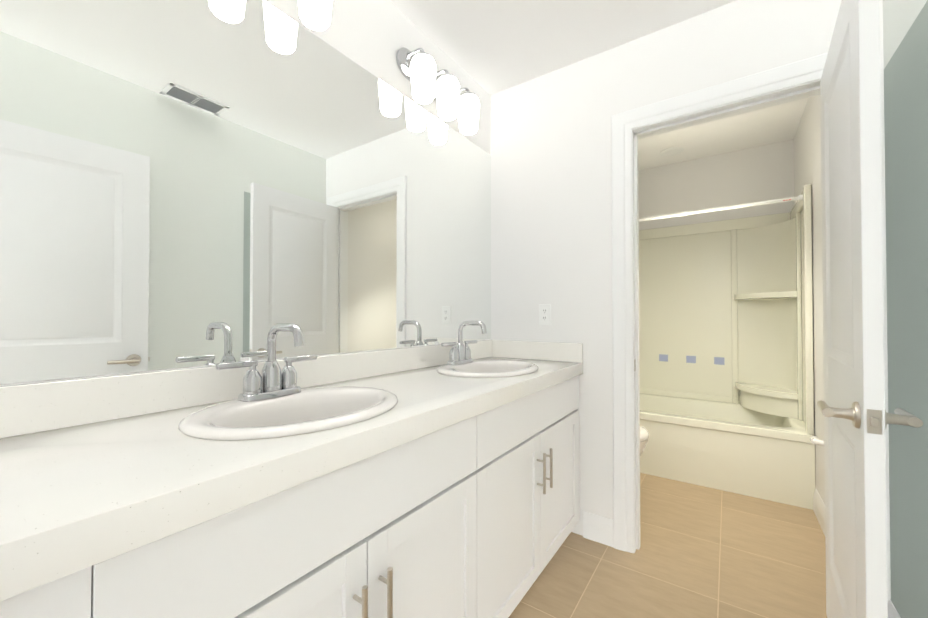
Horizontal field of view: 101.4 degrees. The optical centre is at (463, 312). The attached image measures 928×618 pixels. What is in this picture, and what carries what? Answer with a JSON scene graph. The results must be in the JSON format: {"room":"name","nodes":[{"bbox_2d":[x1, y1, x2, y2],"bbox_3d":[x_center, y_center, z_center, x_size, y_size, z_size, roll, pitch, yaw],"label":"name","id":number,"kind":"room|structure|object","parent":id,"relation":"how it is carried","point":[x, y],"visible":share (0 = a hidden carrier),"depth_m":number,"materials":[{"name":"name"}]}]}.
{"room":"bathroom","nodes":[
{"label":"bathroom","id":0,"kind":"room"},
{"bbox_2d":[0,0,490,385],"bbox_3d":[-0.846,-0.097,0.960,0.120,2.490,3.600,0,-1,35],"label":"wall","id":1,"kind":"structure","parent":0,"point":[373,37],"depth_m":1.60,"materials":[{"name":"white paint"}]},
{"bbox_2d":[0,0,490,383],"bbox_3d":[-0.393,-0.407,1.504,0.005,1.116,1.944,0,-1,35],"label":"mirror","id":2,"kind":"object","parent":1,"relation":"attached to","point":[187,183],"visible":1,"depth_m":1.06,"materials":[{"name":"clear glass"}]},
{"bbox_2d":[241,341,437,360],"bbox_3d":[-0.391,0.146,1.494,0.002,0.016,0.924,0,-1,35],"label":"clips","id":3,"kind":"object","parent":2,"relation":"attached to","point":[247,358],"visible":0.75,"depth_m":1.13,"materials":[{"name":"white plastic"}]},
{"bbox_2d":[0,341,491,436],"bbox_3d":[-0.399,0.204,1.475,0.018,0.100,1.996,0,-1,35],"label":"backsplash","id":4,"kind":"structure","parent":1,"relation":"attached to","point":[31,407],"depth_m":0.92,"materials":[{"name":"white stone"}]},
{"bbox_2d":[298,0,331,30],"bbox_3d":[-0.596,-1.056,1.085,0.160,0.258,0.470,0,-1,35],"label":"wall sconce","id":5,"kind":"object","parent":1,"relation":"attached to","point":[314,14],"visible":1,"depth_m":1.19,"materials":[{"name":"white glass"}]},
{"bbox_2d":[396,47,478,134],"bbox_3d":[-0.097,-1.047,1.803,0.160,0.258,0.470,0,-1,35],"label":"wall sconce","id":6,"kind":"object","parent":1,"relation":"attached to","point":[429,83],"visible":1,"depth_m":1.74,"materials":[{"name":"white glass"}]},
{"bbox_2d":[389,0,808,169],"bbox_3d":[0.395,-1.374,1.210,1.890,0.070,5.400,0,-1,35],"label":"ceiling","id":7,"kind":"structure","parent":0,"point":[490,47],"depth_m":1.86,"materials":[{"name":"white paint"}]},
{"bbox_2d":[659,147,683,156],"bbox_3d":[1.695,-1.312,3.106,0.176,0.007,0.176,0,-1,35],"label":"recessed light","id":8,"kind":"object","parent":7,"relation":"in","point":[671,151],"visible":1,"depth_m":3.10,"materials":[{"name":"white plastic"}]},
{"bbox_2d":[508,473,826,617],"bbox_3d":[0.395,1.181,1.178,1.890,0.060,5.400,0,-1,35],"label":"floor","id":9,"kind":"structure","parent":0,"point":[579,576],"depth_m":1.73,"materials":[{"name":"tile"}]},
{"bbox_2d":[0,373,582,617],"bbox_3d":[-0.170,0.732,1.309,0.576,0.840,1.996,0,-1,35],"label":"bathroom vanity","id":10,"kind":"object","parent":9,"relation":"on","point":[441,480],"depth_m":0.84,"materials":[{"name":"white paint"}]},
{"bbox_2d":[0,357,582,588],"bbox_3d":[-0.178,0.282,1.319,0.558,0.060,1.996,0,-1,35],"label":"countertop","id":11,"kind":"structure","parent":10,"relation":"on","point":[68,494],"depth_m":0.60,"materials":[{"name":"white stone"}]},
{"bbox_2d":[212,323,319,400],"bbox_3d":[-0.489,0.131,1.026,0.177,0.204,0.278,0,-1,35],"label":"faucet","id":12,"kind":"object","parent":11,"relation":"on","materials":[{"name":"silver metal"}]},
{"bbox_2d":[144,377,435,456],"bbox_3d":[-0.410,0.312,0.969,0.430,0.161,0.520,0,-1,35],"label":"sink","id":13,"kind":"object","parent":11,"relation":"in","point":[231,426],"depth_m":0.95,"materials":[{"name":"white ceramic"}]},
{"bbox_2d":[440,321,487,364],"bbox_3d":[0.030,0.140,1.773,0.177,0.204,0.278,0,-1,35],"label":"faucet","id":14,"kind":"object","parent":11,"relation":"on","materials":[{"name":"silver metal"}]},
{"bbox_2d":[412,357,555,380],"bbox_3d":[0.109,0.321,1.716,0.430,0.161,0.520,0,-1,35],"label":"sink","id":15,"kind":"object","parent":11,"relation":"in","point":[486,368],"depth_m":1.77,"materials":[{"name":"white ceramic"}]},
{"bbox_2d":[640,425,648,455],"bbox_3d":[0.810,0.770,2.539,0.776,0.795,0.460,0,-1,35],"label":"toilet","id":16,"kind":"object","parent":9,"relation":"on","point":[644,435],"visible":0.15,"depth_m":2.29,"materials":[{"name":"white ceramic"}]},
{"bbox_2d":[639,184,814,509],"bbox_3d":[1.659,0.208,2.983,1.514,1.930,0.772,0,-1,35],"label":"bathtub","id":17,"kind":"object","parent":9,"relation":"on","point":[726,367],"visible":0.67,"depth_m":2.94,"materials":[{"name":"white plastic"}]},
{"bbox_2d":[639,195,802,221],"bbox_3d":[1.463,-0.691,2.712,1.437,0.038,0.038,0,-1,35],"label":"curtain rod","id":18,"kind":"object","parent":17,"relation":"attached to","point":[798,198],"visible":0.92,"depth_m":2.53,"materials":[{"name":"white metal"}]},
{"bbox_2d":[491,0,890,602],"bbox_3d":[0.874,-0.086,1.883,1.650,2.490,0.120,0,-1,35],"label":"wall","id":19,"kind":"structure","parent":0,"point":[551,188],"depth_m":1.97,"materials":[{"name":"white paint"}]},
{"bbox_2d":[492,341,582,360],"bbox_3d":[0.394,0.212,2.126,0.540,0.100,0.020,0,-1,35],"label":"backsplash","id":20,"kind":"structure","parent":19,"relation":"attached to","point":[539,351],"depth_m":2.09,"materials":[{"name":"white stone"}]},
{"bbox_2d":[539,304,550,324],"bbox_3d":[0.447,0.012,2.100,0.070,0.115,0.009,0,-1,35],"label":"electrical outlet","id":21,"kind":"object","parent":19,"relation":"attached to","point":[544,314],"visible":1,"depth_m":2.10,"materials":[{"name":"white plastic"}]},
{"bbox_2d":[583,511,613,546],"bbox_3d":[0.680,1.095,1.922,0.150,0.130,0.014,0,-1,35],"label":"baseboard","id":22,"kind":"structure","parent":19,"relation":"attached to","point":[598,528],"depth_m":1.92,"materials":[{"name":"white paint"}]},
{"bbox_2d":[611,53,827,552],"bbox_3d":[1.144,0.084,1.683,0.900,2.145,0.141,0,-1,35],"label":"door frame","id":23,"kind":"structure","parent":19,"relation":"attached to","point":[800,72],"depth_m":1.85,"materials":[{"name":"white paint"}]},
{"bbox_2d":[817,0,922,617],"bbox_3d":[1.173,0.124,1.165,0.170,2.030,0.721,-1,-1,38],"label":"door","id":24,"kind":"structure","parent":19,"relation":"in","point":[858,418],"depth_m":0.97,"materials":[{"name":"white paint"}]},
{"bbox_2d":[638,139,793,229],"bbox_3d":[1.951,-0.068,3.327,1.770,2.490,0.120,0,-1,35],"label":"wall","id":25,"kind":"structure","parent":0,"point":[754,174],"depth_m":3.15,"materials":[{"name":"white paint"}]},
{"bbox_2d":[794,95,824,503],"bbox_3d":[2.094,-0.083,2.131,0.170,2.490,1.680,0,-1,35],"label":"wall","id":26,"kind":"structure","parent":0,"point":[807,153],"depth_m":2.19,"materials":[{"name":"white paint"}]},
{"bbox_2d":[810,436,823,445],"bbox_3d":[1.627,0.587,1.698,0.110,0.070,0.080,0,-1,35],"label":"toilet paper","id":27,"kind":"object","parent":26,"relation":"attached to","point":[815,440],"visible":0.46,"depth_m":1.72,"materials":[{"name":"white paper"}]},
{"bbox_2d":[813,488,824,534],"bbox_3d":[1.802,1.094,1.857,0.014,0.130,0.920,0,-1,35],"label":"baseboard","id":28,"kind":"structure","parent":26,"relation":"attached to","point":[819,507],"depth_m":2.10,"materials":[{"name":"white paint"}]},
{"bbox_2d":[883,0,927,617],"bbox_3d":[0.607,-0.109,-0.050,0.120,2.490,3.600,0,-1,35],"label":"wall","id":29,"kind":"structure","parent":0,"point":[906,124],"depth_m":1.20,"materials":[{"name":"grey paint"}]},
{"bbox_2d":[888,600,900,617],"bbox_3d":[0.946,1.078,0.540,0.014,0.130,1.980,0,-1,35],"label":"baseboard","id":30,"kind":"structure","parent":29,"relation":"attached to","point":[893,612],"depth_m":1.32,"materials":[{"name":"white paint"}]}
]}

